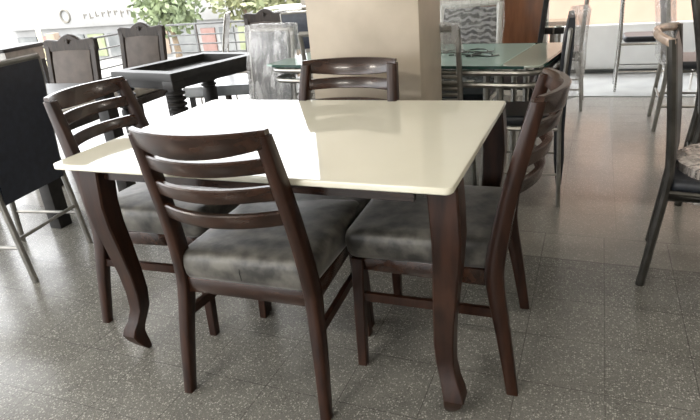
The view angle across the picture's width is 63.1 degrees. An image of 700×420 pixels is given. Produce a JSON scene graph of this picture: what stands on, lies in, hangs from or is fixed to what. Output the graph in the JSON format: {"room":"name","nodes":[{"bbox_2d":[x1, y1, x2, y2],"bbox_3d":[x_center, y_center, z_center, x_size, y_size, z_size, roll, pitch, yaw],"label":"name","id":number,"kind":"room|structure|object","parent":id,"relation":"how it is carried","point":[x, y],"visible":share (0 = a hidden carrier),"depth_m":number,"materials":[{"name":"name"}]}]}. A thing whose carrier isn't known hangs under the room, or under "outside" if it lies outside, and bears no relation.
{"room":"store","nodes":[
{"label":"store","id":0,"kind":"room"},
{"bbox_2d":[0,76,699,419],"bbox_3d":[-0.520,0.741,1.731,9.300,0.120,11.600,5,25,22],"label":"floor","id":1,"kind":"structure","parent":0,"point":[590,343],"depth_m":2.15,"materials":[{"name":"tile"}]},
{"bbox_2d":[0,42,49,83],"bbox_3d":[-3.098,-1.022,5.165,0.720,0.875,0.500,1,24,15],"label":"console table","id":2,"kind":"object","parent":1,"relation":"on","point":[7,51],"visible":0.42,"depth_m":4.97,"materials":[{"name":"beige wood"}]},
{"bbox_2d":[0,53,92,282],"bbox_3d":[-1.705,-0.203,2.767,0.464,1.007,0.450,0,23,13],"label":"chair","id":3,"kind":"object","parent":1,"relation":"on","point":[29,150],"visible":0.88,"depth_m":2.67,"materials":[{"name":"grey metal"}]},
{"bbox_2d":[43,34,101,129],"bbox_3d":[-2.127,-0.764,4.218,0.460,0.977,0.544,2,24,16],"label":"carved chair","id":4,"kind":"object","parent":1,"relation":"on","point":[71,58],"visible":0.34,"depth_m":4.27,"materials":[{"name":"brown wood"}]},
{"bbox_2d":[43,33,121,79],"bbox_3d":[-4.586,-0.103,3.464,0.030,0.754,10.750,5,25,22],"label":"balcony railing","id":5,"kind":"object","parent":1,"relation":"on","point":[112,34],"visible":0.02,"depth_m":7.04,"materials":[{"name":"metal"}]},
{"bbox_2d":[39,83,135,228],"bbox_3d":[-1.920,-0.371,3.581,0.740,0.714,0.660,5,25,22],"label":"table","id":6,"kind":"object","parent":1,"relation":"on","point":[52,195],"visible":0.23,"depth_m":3.34,"materials":[{"name":"brown wood"}]},
{"bbox_2d":[100,22,171,121],"bbox_3d":[-1.855,-1.078,4.902,0.460,0.977,0.544,3,24,18],"label":"carved chair","id":7,"kind":"object","parent":1,"relation":"on","point":[141,43],"visible":0.39,"depth_m":4.94,"materials":[{"name":"black wood"}]},
{"bbox_2d":[43,76,239,335],"bbox_3d":[-0.755,-0.047,2.313,0.643,0.914,0.524,4,24,20],"label":"dining chair","id":8,"kind":"object","parent":1,"relation":"on","point":[140,216],"visible":0.49,"depth_m":2.19,"materials":[{"name":"wood"}]},
{"bbox_2d":[117,182,239,236],"bbox_3d":[-0.685,-0.047,2.286,0.492,0.107,0.461,4,24,20],"label":"cushion","id":9,"kind":"object","parent":8,"relation":"on","point":[140,216],"depth_m":2.11,"materials":[{"name":"fabric"}]},
{"bbox_2d":[111,52,252,133],"bbox_3d":[-1.063,-0.659,4.024,0.626,0.760,0.844,11,27,33],"label":"table","id":10,"kind":"object","parent":1,"relation":"on","point":[175,74],"visible":0.52,"depth_m":3.72,"materials":[{"name":"black wood"}]},
{"bbox_2d":[195,11,237,103],"bbox_3d":[-1.392,-1.492,5.809,0.468,0.960,0.358,-6,23,-1],"label":"chair","id":11,"kind":"object","parent":1,"relation":"on","point":[226,24],"visible":0.2,"depth_m":5.66,"materials":[{"name":"black leather"}]},
{"bbox_2d":[183,73,250,107],"bbox_3d":[-0.968,-0.858,4.822,0.620,0.490,0.560,-1,23,9],"label":"bench","id":12,"kind":"object","parent":1,"relation":"on","point":[235,84],"visible":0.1,"depth_m":4.52,"materials":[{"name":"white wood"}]},
{"bbox_2d":[165,20,295,53],"bbox_3d":[-0.222,-2.026,7.086,4.950,0.754,0.030,5,25,22],"label":"balcony railing","id":13,"kind":"object","parent":1,"relation":"on","point":[196,34],"visible":0.21,"depth_m":7.71,"materials":[{"name":"metal"}]},
{"bbox_2d":[127,126,374,419],"bbox_3d":[-0.267,0.116,1.824,0.524,0.914,0.643,4,24,20],"label":"dining chair","id":14,"kind":"object","parent":1,"relation":"on","point":[286,250],"visible":0.91,"depth_m":1.65,"materials":[{"name":"brown wood"}]},
{"bbox_2d":[183,199,358,290],"bbox_3d":[-0.242,0.082,1.887,0.461,0.107,0.492,4,24,20],"label":"cushion","id":15,"kind":"object","parent":14,"relation":"on","point":[259,259],"depth_m":1.73,"materials":[{"name":"fabric"}]},
{"bbox_2d":[225,8,285,99],"bbox_3d":[-0.853,-1.323,5.271,0.460,0.977,0.544,6,25,24],"label":"carved chair","id":16,"kind":"object","parent":1,"relation":"on","point":[271,19],"visible":0.27,"depth_m":5.31,"materials":[{"name":"black wood"}]},
{"bbox_2d":[249,27,296,99],"bbox_3d":[-0.576,-0.648,3.660,0.356,0.944,0.452,8,26,29],"label":"chair","id":17,"kind":"object","parent":1,"relation":"on","point":[266,45],"visible":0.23,"depth_m":3.69,"materials":[{"name":"grey fabric"}]},
{"bbox_2d":[53,100,507,411],"bbox_3d":[-0.150,0.076,2.091,1.296,0.760,0.903,5,25,22],"label":"dining table","id":18,"kind":"object","parent":1,"relation":"on","point":[399,150],"visible":0.75,"depth_m":1.78,"materials":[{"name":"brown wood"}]},
{"bbox_2d":[266,3,305,92],"bbox_3d":[-0.398,-1.599,5.842,0.750,0.965,0.400,5,25,22],"label":"table","id":19,"kind":"object","parent":1,"relation":"on","point":[299,6],"visible":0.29,"depth_m":5.61,"materials":[{"name":"silver metal"}]},
{"bbox_2d":[280,11,309,94],"bbox_3d":[-0.321,-1.386,5.353,0.444,0.943,0.433,3,24,19],"label":"chair","id":20,"kind":"object","parent":1,"relation":"on","point":[297,20],"visible":0.07,"depth_m":5.07,"materials":[{"name":"black leather"}]},
{"bbox_2d":[297,31,314,98],"bbox_3d":[0.024,-0.579,3.342,0.408,0.965,0.467,4,25,21],"label":"chair","id":21,"kind":"object","parent":1,"relation":"on","point":[300,35],"visible":0.06,"depth_m":3.07,"materials":[{"name":"grey metal"}]},
{"bbox_2d":[258,57,398,336],"bbox_3d":[-0.066,-0.089,2.266,0.524,0.914,0.643,5,25,23],"label":"dining chair","id":22,"kind":"object","parent":1,"relation":"on","point":[340,65],"visible":0.29,"depth_m":2.33,"materials":[{"name":"wood"}]},
{"bbox_2d":[269,193,370,217],"bbox_3d":[-0.095,-0.064,2.201,0.461,0.107,0.492,5,25,23],"label":"cushion","id":23,"kind":"object","parent":22,"relation":"on","point":[362,202],"depth_m":2.03,"materials":[{"name":"fabric"}]},
{"bbox_2d":[267,42,561,164],"bbox_3d":[0.406,-0.564,3.478,1.626,0.769,0.774,8,26,29],"label":"glass dining table","id":24,"kind":"object","parent":1,"relation":"on","point":[513,56],"visible":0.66,"depth_m":2.97,"materials":[{"name":"teal"}]},
{"bbox_2d":[345,68,571,395],"bbox_3d":[0.354,0.037,1.877,0.643,0.914,0.524,4,24,20],"label":"dining chair","id":25,"kind":"object","parent":1,"relation":"on","point":[389,236],"visible":0.96,"depth_m":1.74,"materials":[{"name":"wood"}]},
{"bbox_2d":[345,185,514,267],"bbox_3d":[0.283,0.029,1.902,0.492,0.107,0.461,4,24,20],"label":"cushion","id":26,"kind":"object","parent":25,"relation":"on","point":[393,232],"depth_m":1.76,"materials":[{"name":"fabric"}]},
{"bbox_2d":[440,26,476,185],"bbox_3d":[0.447,-0.517,3.105,0.408,0.965,0.467,5,25,22],"label":"chair","id":27,"kind":"object","parent":1,"relation":"on","point":[459,82],"visible":0.11,"depth_m":2.80,"materials":[{"name":"black wood"}]},
{"bbox_2d":[440,0,502,100],"bbox_3d":[0.734,-0.803,3.677,0.410,1.002,0.474,5,25,22],"label":"chair","id":28,"kind":"object","parent":1,"relation":"on","point":[477,25],"visible":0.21,"depth_m":3.68,"materials":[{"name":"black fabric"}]},
{"bbox_2d":[473,0,548,100],"bbox_3d":[1.096,-1.010,4.010,0.527,1.060,0.484,5,25,22],"label":"chair","id":29,"kind":"object","parent":1,"relation":"on","point":[523,21],"visible":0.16,"depth_m":4.03,"materials":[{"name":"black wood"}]},
{"bbox_2d":[463,21,566,91],"bbox_3d":[1.272,-1.075,4.512,0.800,0.760,0.474,6,25,25],"label":"glass table","id":30,"kind":"object","parent":1,"relation":"on","point":[555,33],"visible":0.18,"depth_m":4.12,"materials":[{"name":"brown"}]},
{"bbox_2d":[479,10,575,206],"bbox_3d":[0.938,-0.539,3.065,0.445,0.956,0.392,3,24,19],"label":"chair","id":31,"kind":"object","parent":1,"relation":"on","point":[515,110],"visible":0.38,"depth_m":2.92,"materials":[{"name":"black leather"}]},
{"bbox_2d":[533,0,588,111],"bbox_3d":[1.772,-1.385,4.816,0.433,1.013,0.444,5,25,22],"label":"chair","id":32,"kind":"object","parent":1,"relation":"on","point":[578,49],"visible":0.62,"depth_m":4.62,"materials":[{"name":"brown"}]},
{"bbox_2d":[635,22,699,285],"bbox_3d":[1.387,-0.198,2.154,0.538,0.965,0.452,8,26,29],"label":"chair","id":33,"kind":"object","parent":1,"relation":"on","point":[676,185],"visible":0.97,"depth_m":2.07,"materials":[{"name":"metal"}]},
{"bbox_2d":[676,144,699,205],"bbox_3d":[1.462,-0.131,2.155,0.427,0.147,0.434,8,26,28],"label":"plastic wrap","id":34,"kind":"object","parent":33,"relation":"on","point":[686,161],"visible":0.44,"depth_m":2.17,"materials":[{"name":"beige"}]},
{"bbox_2d":[647,0,696,131],"bbox_3d":[2.412,-1.090,4.004,0.504,0.996,0.470,5,25,22],"label":"chair","id":35,"kind":"object","parent":1,"relation":"on","point":[689,58],"visible":0.71,"depth_m":4.00,"materials":[{"name":"grey metal"}]},
{"bbox_2d":[674,0,699,205],"bbox_3d":[1.905,-0.545,2.795,0.537,1.020,0.436,7,26,27],"label":"chair","id":36,"kind":"object","parent":1,"relation":"on","point":[693,135],"visible":0.61,"depth_m":2.76,"materials":[{"name":"wood"}]},
{"bbox_2d":[688,50,696,100],"bbox_3d":[3.110,-1.425,4.654,0.442,0.992,0.465,5,25,22],"label":"chair","id":37,"kind":"object","parent":1,"relation":"on","point":[693,73],"visible":0.24,"depth_m":5.04,"materials":[{"name":"silver metal"}]},
{"bbox_2d":[305,0,441,99],"bbox_3d":[0.077,-1.304,2.421,0.514,3.000,0.370,5,25,22],"label":"pillar","id":38,"kind":"structure","parent":0,"point":[408,31],"depth_m":2.47,"materials":[{"name":"paint"}]},
{"bbox_2d":[301,0,522,94],"bbox_3d":[0.517,-2.628,5.330,2.280,3.100,0.120,5,25,22],"label":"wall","id":39,"kind":"structure","parent":0,"point":[506,92],"depth_m":5.46,"materials":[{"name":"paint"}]},
{"bbox_2d":[530,0,549,69],"bbox_3d":[1.639,-2.524,4.846,0.170,3.100,0.200,5,25,22],"label":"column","id":40,"kind":"structure","parent":0,"point":[545,39],"depth_m":5.14,"materials":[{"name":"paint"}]},
{"bbox_2d":[553,20,695,73],"bbox_3d":[4.092,-1.581,5.444,4.100,0.500,0.100,5,25,22],"label":"parapet","id":41,"kind":"object","parent":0,"point":[600,40],"visible":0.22,"depth_m":5.91,"materials":[{"name":"white paint"}]},
{"bbox_2d":[570,68,696,72],"bbox_3d":[4.085,-1.358,5.473,4.100,0.035,0.030,5,25,22],"label":"baseboard","id":42,"kind":"structure","parent":41,"relation":"attached to","point":[637,69],"depth_m":6.01,"materials":[{"name":"grey"}]},
{"bbox_2d":[568,72,696,96],"bbox_3d":[3.875,-1.092,5.113,4.000,0.120,1.180,5,25,22],"label":"floor","id":43,"kind":"structure","parent":0,"point":[594,84],"depth_m":5.47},
{"bbox_2d":[612,0,672,91],"bbox_3d":[2.660,-1.610,5.138,0.457,1.014,0.386,5,25,22],"label":"chair","id":44,"kind":"object","parent":43,"relation":"on","point":[630,38],"visible":0.78,"depth_m":5.09,"materials":[{"name":"silver metal"}]},
{"label":"outside","id":45,"kind":"structure","parent":0,"visible":0},
{"bbox_2d":[100,53,296,78],"bbox_3d":[-2.010,-6.798,28.225,70.000,0.200,36.000,5,25,22],"label":"street","id":46,"kind":"structure","parent":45,"point":[108,62],"depth_m":36.69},
{"bbox_2d":[27,0,59,62],"bbox_3d":[-15.477,-9.919,27.900,2.075,8.001,0.405,5,25,22],"label":"utility pole","id":47,"kind":"object","parent":46,"relation":"on","point":[49,36],"visible":0.45,"depth_m":28.11,"materials":[{"name":"paint"}]},
{"bbox_2d":[0,0,305,58],"bbox_3d":[-10.513,-14.225,37.803,34.000,7.400,4.410,5,25,22],"label":"building","id":48,"kind":"structure","parent":46,"relation":"on","point":[82,19],"depth_m":39.36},
{"bbox_2d":[126,0,206,57],"bbox_3d":[-8.049,-8.011,25.493,3.619,5.170,2.892,5,25,22],"label":"street tree","id":49,"kind":"object","parent":46,"relation":"on","point":[165,11],"visible":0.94,"depth_m":24.70,"materials":[{"name":"green plant"}]},
{"bbox_2d":[205,0,271,27],"bbox_3d":[-4.683,-8.408,25.646,3.538,5.224,2.922,5,25,22],"label":"street tree","id":50,"kind":"object","parent":46,"relation":"on","point":[244,8],"visible":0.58,"depth_m":24.98,"materials":[{"name":"green plant"}]},
{"bbox_2d":[247,0,300,76],"bbox_3d":[-2.254,-7.604,23.239,3.523,5.217,2.916,5,25,22],"label":"street tree","id":51,"kind":"object","parent":46,"relation":"on","point":[260,4],"visible":0.21,"depth_m":22.55,"materials":[{"name":"green plant"}]},
{"bbox_2d":[548,0,692,42],"bbox_3d":[13.808,-7.621,13.676,18.000,10.000,6.090,5,25,22],"label":"building","id":52,"kind":"structure","parent":46,"relation":"on","point":[599,11],"depth_m":14.48,"materials":[{"name":"beige paint"}]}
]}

